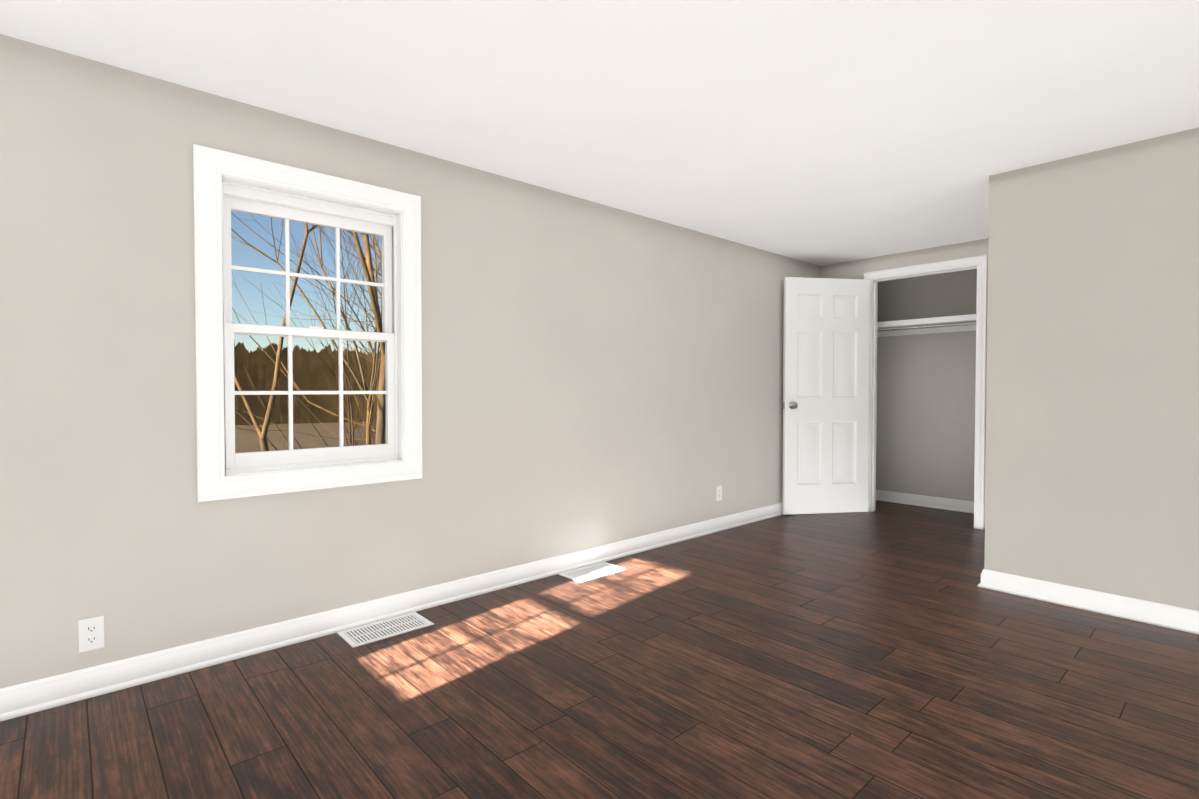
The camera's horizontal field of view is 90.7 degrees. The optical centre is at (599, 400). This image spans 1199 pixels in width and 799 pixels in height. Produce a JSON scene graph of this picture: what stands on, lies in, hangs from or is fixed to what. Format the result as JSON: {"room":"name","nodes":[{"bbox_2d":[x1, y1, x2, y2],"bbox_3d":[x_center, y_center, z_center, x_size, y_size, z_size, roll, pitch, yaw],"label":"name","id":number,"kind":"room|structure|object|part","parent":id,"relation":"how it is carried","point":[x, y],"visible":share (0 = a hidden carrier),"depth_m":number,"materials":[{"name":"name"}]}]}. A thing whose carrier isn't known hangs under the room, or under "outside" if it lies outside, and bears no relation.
{"room":"empty bedroom","nodes":[
{"label":"empty bedroom","id":0,"kind":"room"},
{"bbox_2d":[0,34,819,688],"bbox_3d":[-0.407,-0.103,3.482,8.180,2.265,0.150,-1,1,-42],"label":"wall","id":1,"kind":"structure","parent":0,"point":[594,374],"depth_m":2.63,"materials":[{"name":"beige paint"}]},
{"bbox_2d":[78,615,104,652],"bbox_3d":[-1.819,0.835,2.120,0.070,0.115,0.007,-1,1,-42],"label":"electrical outlet","id":2,"kind":"object","parent":1,"relation":"attached to","point":[91,633],"visible":1,"depth_m":2.12,"materials":[{"name":"white plastic"}]},
{"bbox_2d":[193,144,421,501],"bbox_3d":[-1.280,-0.306,2.678,0.932,1.392,0.172,-1,1,-42],"label":"window","id":3,"kind":"structure","parent":1,"relation":"in","point":[261,199],"depth_m":2.61,"materials":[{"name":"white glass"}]},
{"bbox_3d":[-1.296,-0.295,2.695,0.656,1.030,0.030,-1,1,-42],"label":"glass","id":4,"kind":"part","parent":3,"relation":"part of","materials":[{"name":"clear glass"}]},
{"bbox_2d":[0,502,782,721],"bbox_3d":[-0.155,0.977,3.612,6.060,0.100,0.026,-1,1,-42],"label":"baseboard","id":5,"kind":"structure","parent":1,"relation":"attached to","point":[26,698],"depth_m":2.59,"materials":[{"name":"white wood"}]},
{"bbox_2d":[716,485,721,500],"bbox_3d":[0.930,0.718,4.599,0.070,0.115,0.007,-1,1,-42],"label":"electrical outlet","id":6,"kind":"object","parent":1,"relation":"attached to","point":[718,493],"visible":1,"depth_m":4.59,"materials":[{"name":"white plastic"}]},
{"bbox_2d":[0,500,1198,798],"bbox_3d":[1.084,1.135,1.854,8.180,0.150,4.600,-1,1,-42],"label":"floor","id":7,"kind":"structure","parent":0,"point":[888,650],"depth_m":2.09,"materials":[{"name":"brown wood"}]},
{"bbox_2d":[337,612,433,647],"bbox_3d":[-0.975,1.042,2.708,0.370,0.004,0.200,-1,1,-42],"label":"floor vent","id":8,"kind":"object","parent":7,"relation":"in","point":[374,632],"visible":1,"depth_m":2.69,"materials":[{"name":"white metal"}]},
{"bbox_2d":[558,562,626,582],"bbox_3d":[-0.040,1.026,3.552,0.370,0.004,0.200,-1,1,-42],"label":"floor vent","id":9,"kind":"object","parent":7,"relation":"in","point":[587,573],"visible":1,"depth_m":3.54,"materials":[{"name":"white metal"}]},
{"bbox_2d":[977,569,1198,634],"bbox_3d":[2.943,1.001,2.368,0.026,0.100,2.496,-1,1,-42],"label":"baseboard","id":10,"kind":"structure","parent":7,"relation":"on","point":[1158,614],"depth_m":2.92,"materials":[{"name":"white wood"}]},
{"bbox_2d":[0,0,1198,265],"bbox_3d":[1.084,-1.279,1.808,8.180,0.150,4.600,-1,1,-42],"label":"ceiling","id":11,"kind":"structure","parent":0,"point":[820,132],"depth_m":2.29,"materials":[{"name":"white paint"}]},
{"bbox_2d":[820,238,988,529],"bbox_3d":[2.727,-0.132,5.003,0.110,2.265,1.790,-1,1,-42],"label":"wall","id":12,"kind":"structure","parent":0,"point":[856,269],"depth_m":5.00,"materials":[{"name":"beige paint"}]},
{"bbox_2d":[864,255,986,529],"bbox_3d":[2.730,-0.042,5.000,0.112,2.086,0.850,-1,1,-42],"label":"door frame","id":13,"kind":"structure","parent":12,"relation":"attached to","point":[873,395],"depth_m":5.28,"materials":[{"name":"white wood"}]},
{"bbox_2d":[782,277,869,514],"bbox_3d":[1.993,-0.040,5.188,0.803,2.050,0.151,0,1,-9],"label":"door","id":14,"kind":"structure","parent":13,"relation":"attached to","point":[826,391],"depth_m":5.17,"materials":[{"name":"white paint"}]},
{"bbox_3d":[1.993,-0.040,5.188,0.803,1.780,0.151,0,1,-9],"label":"knob","id":15,"kind":"part","parent":14,"relation":"part of","materials":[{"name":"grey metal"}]},
{"bbox_2d":[876,269,976,501],"bbox_3d":[3.224,-0.141,5.451,0.150,2.265,1.790,-1,1,-42],"label":"wall","id":16,"kind":"structure","parent":0,"point":[925,433],"depth_m":5.52,"materials":[{"name":"beige paint"}]},
{"bbox_2d":[876,490,973,512],"bbox_3d":[3.159,0.943,5.413,0.026,0.100,1.790,-1,1,-42],"label":"baseboard","id":17,"kind":"structure","parent":16,"relation":"attached to","point":[888,496],"depth_m":5.53,"materials":[{"name":"white wood"}]},
{"bbox_2d":[877,314,975,336],"bbox_3d":[3.027,-0.672,5.264,0.378,0.105,1.789,-1,1,-42],"label":"closet shelf","id":18,"kind":"object","parent":16,"relation":"attached to","point":[957,323],"visible":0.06,"depth_m":5.31,"materials":[{"name":"white wood"}]},
{"bbox_3d":[2.953,-0.658,5.197,0.060,0.060,1.752,-1,1,-42],"label":"rod","id":19,"kind":"part","parent":18,"relation":"part of","materials":[{"name":"silver metal"}]},
{"bbox_2d":[984,127,1198,610],"bbox_3d":[3.898,-0.095,3.063,2.350,2.265,2.660,-1,1,-42],"label":"wall bump-out","id":20,"kind":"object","parent":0,"point":[1092,443],"visible":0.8,"depth_m":2.91,"materials":[{"name":"beige paint"}]},
{"label":"outside","id":21,"kind":"structure","parent":0,"visible":0},
{"bbox_2d":[235,421,385,452],"bbox_3d":[-32.249,2.021,109.393,700.000,0.001,600.000,-1,1,-42],"label":"ground","id":22,"kind":"structure","parent":21,"point":[249,442],"depth_m":51.56,"materials":[{"name":"grey soil"}]},
{"bbox_2d":[234,223,317,450],"bbox_3d":[-3.990,-0.522,7.011,5.897,9.081,5.482,-1,1,-42],"label":"tree","id":23,"kind":"object","parent":22,"relation":"on","point":[262,434],"depth_m":6.88,"materials":[{"name":"brown plant"}]},
{"bbox_2d":[231,212,381,449],"bbox_3d":[-5.301,-1.647,10.517,5.683,11.196,5.691,-1,1,-42],"label":"tree","id":24,"kind":"object","parent":22,"relation":"on","point":[368,397],"depth_m":10.79,"materials":[{"name":"brown plant"}]},
{"bbox_2d":[231,215,385,438],"bbox_3d":[-8.975,-2.370,23.241,11.124,12.163,8.698,-1,1,-42],"label":"tree","id":25,"kind":"object","parent":22,"relation":"on","point":[347,301],"depth_m":21.26,"materials":[{"name":"brown plant"}]},
{"bbox_2d":[232,273,385,440],"bbox_3d":[-3.902,-2.622,12.485,10.295,13.072,10.657,-1,1,-42],"label":"tree","id":26,"kind":"object","parent":22,"relation":"on","point":[328,411],"depth_m":13.43,"materials":[{"name":"brown plant"}]},
{"bbox_2d":[243,230,385,447],"bbox_3d":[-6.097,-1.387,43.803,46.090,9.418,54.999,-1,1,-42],"label":"tree","id":27,"kind":"object","parent":22,"relation":"on","point":[351,415],"depth_m":10.16,"materials":[{"name":"brown plant"}]},
{"bbox_2d":[253,224,381,327],"bbox_3d":[-7.695,-2.793,20.328,8.564,13.120,9.222,-1,1,-42],"label":"tree","id":28,"kind":"object","parent":22,"relation":"on","point":[343,237],"depth_m":21.56,"materials":[{"name":"brown plant"}]},
{"bbox_2d":[259,239,379,438],"bbox_3d":[-8.736,-4.057,27.615,10.716,15.366,11.704,-1,1,-42],"label":"tree","id":29,"kind":"object","parent":22,"relation":"on","point":[326,310],"depth_m":27.49,"materials":[{"name":"brown plant"}]},
{"bbox_2d":[275,254,380,323],"bbox_3d":[-12.855,-3.837,37.319,12.999,14.558,8.530,-1,1,-42],"label":"tree","id":30,"kind":"object","parent":22,"relation":"on","point":[341,291],"depth_m":35.01,"materials":[{"name":"brown plant"}]},
{"bbox_2d":[299,233,381,387],"bbox_3d":[-7.702,-4.987,25.041,10.828,17.317,14.074,-1,1,-42],"label":"tree","id":31,"kind":"object","parent":22,"relation":"on","point":[345,325],"depth_m":21.07,"materials":[{"name":"brown plant"}]},
{"bbox_2d":[310,224,381,275],"bbox_3d":[-2.885,-3.371,11.749,5.741,14.595,9.566,-1,1,-42],"label":"tree","id":32,"kind":"object","parent":22,"relation":"on","point":[353,255],"depth_m":11.88,"materials":[{"name":"brown plant"}]},
{"bbox_2d":[319,239,380,418],"bbox_3d":[-14.044,-3.382,38.012,6.729,13.613,10.183,-1,1,-42],"label":"tree","id":33,"kind":"object","parent":22,"relation":"on","point":[366,326],"depth_m":37.37,"materials":[{"name":"brown plant"}]},
{"bbox_2d":[341,238,380,304],"bbox_3d":[-1.895,-3.970,9.052,12.371,15.900,8.728,-1,1,-42],"label":"tree","id":34,"kind":"object","parent":22,"relation":"on","point":[357,275],"depth_m":11.94,"materials":[{"name":"brown plant"}]},
{"bbox_2d":[348,231,385,443],"bbox_3d":[-4.816,-3.033,6.964,4.913,14.118,4.285,-1,1,-42],"label":"tree","id":35,"kind":"object","parent":22,"relation":"on","point":[381,405],"depth_m":8.64,"materials":[{"name":"brown plant"}]},
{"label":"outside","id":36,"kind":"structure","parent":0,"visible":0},
{"bbox_2d":[234,342,379,424],"bbox_3d":[-22.169,-4.137,38.578,149.156,15.000,68.452,-1,1,-42],"label":"trees","id":37,"kind":"object","parent":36,"point":[263,370],"depth_m":70.94,"materials":[{"name":"brown plant"}]}
]}

